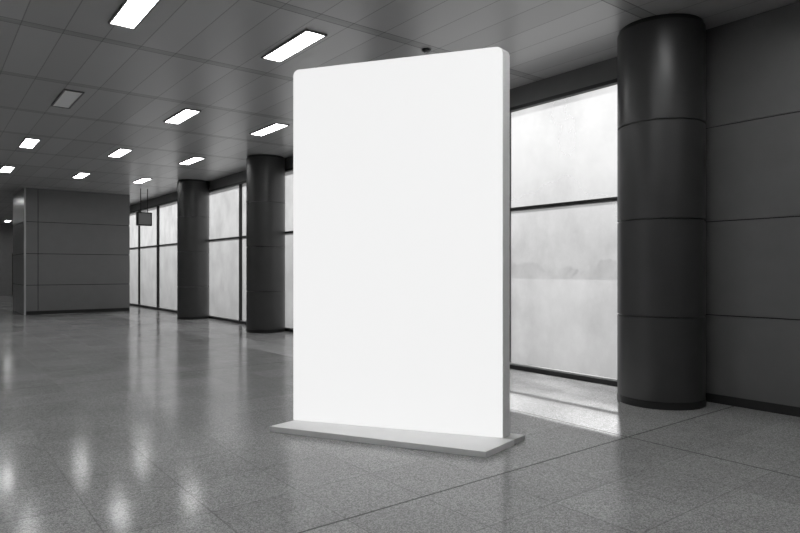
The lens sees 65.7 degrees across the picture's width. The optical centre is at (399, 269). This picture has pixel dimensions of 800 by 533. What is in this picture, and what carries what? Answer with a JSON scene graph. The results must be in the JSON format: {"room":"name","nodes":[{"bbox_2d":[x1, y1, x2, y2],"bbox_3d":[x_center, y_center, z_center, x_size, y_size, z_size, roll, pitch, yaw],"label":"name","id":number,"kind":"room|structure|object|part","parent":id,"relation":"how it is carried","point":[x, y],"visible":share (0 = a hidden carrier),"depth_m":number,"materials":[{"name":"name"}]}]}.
{"room":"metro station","nodes":[
{"label":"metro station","id":0,"kind":"room"},
{"bbox_2d":[0,224,13,294],"bbox_3d":[-26.944,-0.625,34.880,14.100,4.250,0.150,0,0,-38],"label":"wall","id":1,"kind":"structure","parent":0,"point":[6,230],"depth_m":37.31,"materials":[{"name":"paint"}]},
{"bbox_2d":[12,253,13,294],"bbox_3d":[-22.779,0.250,37.979,1.680,2.500,0.050,0,0,-38],"label":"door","id":2,"kind":"structure","parent":1,"relation":"in","point":[12,253],"depth_m":37.46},
{"bbox_2d":[0,295,799,532],"bbox_3d":[-11.612,1.600,15.038,14.450,0.200,50.400,0,0,-38],"label":"floor","id":3,"kind":"structure","parent":0,"point":[139,419],"depth_m":4.96,"materials":[{"name":"tile"}]},
{"bbox_2d":[13,188,129,314],"bbox_3d":[-12.159,-0.623,22.899,3.330,4.246,3.100,0,0,-38],"label":"wall","id":4,"kind":"structure","parent":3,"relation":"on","point":[71,249],"depth_m":21.60,"materials":[{"name":"metal"}]},
{"bbox_3d":[-12.523,-0.623,20.695,0.055,4.246,0.060,0,0,-38],"label":"corner post","id":5,"kind":"part","parent":4,"relation":"part of","materials":[{"name":"metal"}]},
{"bbox_2d":[177,179,208,319],"bbox_3d":[-6.404,-0.625,19.198,0.938,4.250,0.938,0,0,-38],"label":"column","id":6,"kind":"structure","parent":3,"relation":"on","point":[192,194],"depth_m":18.79,"materials":[{"name":"metal"}]},
{"bbox_2d":[246,154,284,332],"bbox_3d":[-3.281,-0.625,15.165,0.938,4.250,0.938,0,0,-38],"label":"column","id":7,"kind":"structure","parent":3,"relation":"on","point":[265,173],"depth_m":14.76,"materials":[{"name":"metal"}]},
{"bbox_2d":[269,47,524,457],"bbox_3d":[-0.051,-0.217,5.627,2.240,3.435,0.671,0,0,23],"label":"advertising board","id":8,"kind":"object","parent":3,"relation":"on","point":[401,166],"visible":1,"depth_m":5.62,"materials":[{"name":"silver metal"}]},
{"bbox_3d":[-0.117,1.475,5.531,2.193,0.050,0.443,0,0,23],"label":"plate","id":9,"kind":"part","parent":8,"relation":"part of","materials":[{"name":"silver metal"}]},
{"bbox_3d":[0.107,1.480,5.802,2.089,0.040,0.225,0,0,23],"label":"plate","id":10,"kind":"part","parent":8,"relation":"part of","materials":[{"name":"grey metal"}]},
{"bbox_2d":[617,13,705,410],"bbox_3d":[2.975,-0.625,7.085,0.938,4.250,0.938,0,0,-38],"label":"column","id":11,"kind":"structure","parent":3,"relation":"on","point":[661,59],"depth_m":6.69,"materials":[{"name":"metal"}]},
{"bbox_2d":[0,0,799,224],"bbox_3d":[-11.553,-2.850,15.084,14.600,0.200,50.400,0,0,-38],"label":"ceiling","id":12,"kind":"structure","parent":0,"point":[205,56],"depth_m":8.14,"materials":[{"name":"metal"}]},
{"bbox_2d":[0,166,14,172],"bbox_3d":[-10.704,-2.740,16.880,0.280,0.020,1.180,0,0,-38],"label":"recessed light","id":13,"kind":"object","parent":12,"relation":"in","point":[7,169],"visible":1,"depth_m":16.88,"materials":[{"name":"white plastic"}]},
{"bbox_2d":[0,167,13,171],"bbox_3d":[-10.704,-2.744,16.880,0.240,0.012,1.140,0,0,-38],"label":"diffuser","id":14,"kind":"object","parent":13,"relation":"attached to","point":[3,169],"depth_m":16.89,"materials":[{"name":"white plastic"}]},
{"bbox_2d":[18,137,40,148],"bbox_3d":[-8.023,-2.740,13.416,0.280,0.020,1.180,0,0,-38],"label":"recessed light","id":15,"kind":"object","parent":12,"relation":"in","point":[30,143],"visible":1,"depth_m":13.38,"materials":[{"name":"white plastic"}]},
{"bbox_2d":[20,139,38,147],"bbox_3d":[-8.023,-2.744,13.416,0.240,0.012,1.140,0,0,-38],"label":"diffuser","id":16,"kind":"object","parent":15,"relation":"attached to","point":[26,143],"depth_m":13.42,"materials":[{"name":"white plastic"}]},
{"bbox_2d":[51,89,83,108],"bbox_3d":[-5.348,-2.740,9.961,0.280,0.020,1.180,0,0,-38],"label":"recessed light","id":17,"kind":"object","parent":12,"relation":"in","point":[67,98],"visible":1,"depth_m":9.90,"materials":[{"name":"grey plastic"}]},
{"bbox_2d":[72,172,90,178],"bbox_3d":[-9.258,-2.740,18.000,0.280,0.020,1.180,0,0,-38],"label":"recessed light","id":18,"kind":"object","parent":12,"relation":"in","point":[80,175],"visible":1,"depth_m":17.96,"materials":[{"name":"white plastic"}]},
{"bbox_2d":[73,173,87,177],"bbox_3d":[-9.258,-2.744,18.000,0.240,0.012,1.140,0,0,-38],"label":"diffuser","id":19,"kind":"object","parent":18,"relation":"attached to","point":[80,175],"depth_m":17.96,"materials":[{"name":"white plastic"}]},
{"bbox_2d":[107,148,132,157],"bbox_3d":[-6.576,-2.740,14.537,0.280,0.020,1.180,0,0,-38],"label":"recessed light","id":20,"kind":"object","parent":12,"relation":"in","point":[120,152],"visible":1,"depth_m":14.47,"materials":[{"name":"white plastic"}]},
{"bbox_2d":[110,149,130,156],"bbox_3d":[-6.576,-2.744,14.537,0.240,0.012,1.140,0,0,-38],"label":"diffuser","id":21,"kind":"object","parent":20,"relation":"attached to","point":[119,152],"depth_m":14.45,"materials":[{"name":"white plastic"}]},
{"bbox_2d":[108,0,160,29],"bbox_3d":[-2.766,-2.740,6.496,0.280,0.020,1.180,0,0,-38],"label":"recessed light","id":22,"kind":"object","parent":12,"relation":"in","point":[131,13],"visible":1,"depth_m":6.60,"materials":[{"name":"white plastic"}]},
{"bbox_2d":[132,178,151,183],"bbox_3d":[-7.921,-2.740,19.035,0.280,0.020,1.180,0,0,-38],"label":"recessed light","id":23,"kind":"object","parent":12,"relation":"in","point":[142,180],"visible":1,"depth_m":18.96,"materials":[{"name":"white plastic"}]},
{"bbox_2d":[134,179,149,182],"bbox_3d":[-7.921,-2.744,19.035,0.240,0.012,1.140,0,0,-38],"label":"diffuser","id":24,"kind":"object","parent":23,"relation":"attached to","point":[139,180],"depth_m":18.99,"materials":[{"name":"white plastic"}]},
{"bbox_2d":[136,188,151,225],"bbox_3d":[-8.662,-2.125,20.987,0.480,1.250,0.186,0,0,-38],"label":"monitor","id":25,"kind":"object","parent":12,"relation":"hanging from","point":[142,218],"visible":1,"depth_m":20.91,"materials":[{"name":"black plastic"}]},
{"bbox_3d":[-8.663,-1.725,20.989,0.480,0.450,0.180,0,0,-38],"label":"casing","id":26,"kind":"part","parent":25,"relation":"part of","materials":[{"name":"black plastic"}]},
{"bbox_2d":[163,108,200,123],"bbox_3d":[-3.901,-2.740,11.081,0.280,0.020,1.180,0,0,-38],"label":"recessed light","id":27,"kind":"object","parent":12,"relation":"in","point":[185,114],"visible":1,"depth_m":11.06,"materials":[{"name":"white plastic"}]},
{"bbox_2d":[178,157,204,164],"bbox_3d":[-5.240,-2.740,15.571,0.280,0.020,1.180,0,0,-38],"label":"recessed light","id":28,"kind":"object","parent":12,"relation":"in","point":[192,160],"visible":1,"depth_m":15.50,"materials":[{"name":"white plastic"}]},
{"bbox_2d":[180,158,202,163],"bbox_3d":[-5.240,-2.744,15.571,0.240,0.012,1.140,0,0,-38],"label":"diffuser","id":29,"kind":"object","parent":28,"relation":"attached to","point":[191,160],"depth_m":15.53,"materials":[{"name":"white plastic"}]},
{"bbox_2d":[249,123,288,135],"bbox_3d":[-2.564,-2.740,12.116,0.280,0.020,1.180,0,0,-38],"label":"recessed light","id":30,"kind":"object","parent":12,"relation":"in","point":[274,127],"visible":1,"depth_m":12.08,"materials":[{"name":"white plastic"}]},
{"bbox_2d":[261,29,326,62],"bbox_3d":[-1.319,-2.740,7.617,0.280,0.020,1.180,0,0,-38],"label":"recessed light","id":31,"kind":"object","parent":12,"relation":"in","point":[306,38],"visible":1,"depth_m":7.56,"materials":[{"name":"white plastic"}]},
{"bbox_2d":[422,48,430,52],"bbox_3d":[0.329,-2.734,7.742,0.120,0.032,0.120,0,0,-38],"label":"ceiling camera","id":32,"kind":"object","parent":12,"relation":"attached to","point":[425,50],"visible":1,"depth_m":7.71,"materials":[{"name":"black plastic"}]},
{"bbox_2d":[130,1,799,406],"bbox_3d":[-5.959,-0.625,19.416,0.150,4.250,50.000,0,0,-38],"label":"wall","id":33,"kind":"structure","parent":0,"point":[752,220],"depth_m":6.70,"materials":[{"name":"grey metal"}]},
{"bbox_2d":[130,205,156,309],"bbox_3d":[-10.727,-0.485,25.525,0.090,3.970,5.100,0,0,-38],"label":"window","id":34,"kind":"structure","parent":33,"relation":"in","point":[143,239],"depth_m":25.05,"materials":[{"name":"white glass"}]},
{"bbox_2d":[157,199,177,312],"bbox_3d":[-7.605,-0.485,21.493,0.090,3.970,5.100,0,0,-38],"label":"window","id":35,"kind":"structure","parent":33,"relation":"in","point":[167,286],"depth_m":22.71,"materials":[{"name":"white glass"}]},
{"bbox_2d":[208,180,246,323],"bbox_3d":[-4.483,-0.485,17.460,0.090,3.970,5.100,0,0,-38],"label":"window","id":36,"kind":"structure","parent":33,"relation":"in","point":[227,204],"depth_m":18.22,"materials":[{"name":"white glass"}]},
{"bbox_3d":[-4.490,1.427,17.455,0.048,0.025,4.980,0,0,-38],"label":"sill","id":37,"kind":"part","parent":36,"relation":"part of","materials":[{"name":"metal"}]},
{"bbox_2d":[284,168,292,331],"bbox_3d":[-1.360,-0.485,13.428,0.090,3.970,5.100,0,0,-38],"label":"window","id":38,"kind":"structure","parent":33,"relation":"in","point":[288,247],"depth_m":15.21,"materials":[{"name":"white glass"}]},
{"bbox_2d":[510,78,618,385],"bbox_3d":[1.692,-0.485,9.486,0.090,3.970,4.870,0,0,-38],"label":"window","id":39,"kind":"structure","parent":33,"relation":"in","point":[563,237],"depth_m":8.72,"materials":[{"name":"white glass"}]},
{"bbox_3d":[1.684,1.427,9.481,0.048,0.025,4.750,0,0,-38],"label":"sill","id":40,"kind":"part","parent":39,"relation":"part of","materials":[{"name":"metal"}]},
{"bbox_2d":[706,393,799,416],"bbox_3d":[6.358,1.450,3.374,0.015,0.100,9.550,0,0,-38],"label":"baseboard","id":41,"kind":"structure","parent":33,"relation":"attached to","point":[714,398],"depth_m":6.66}
]}

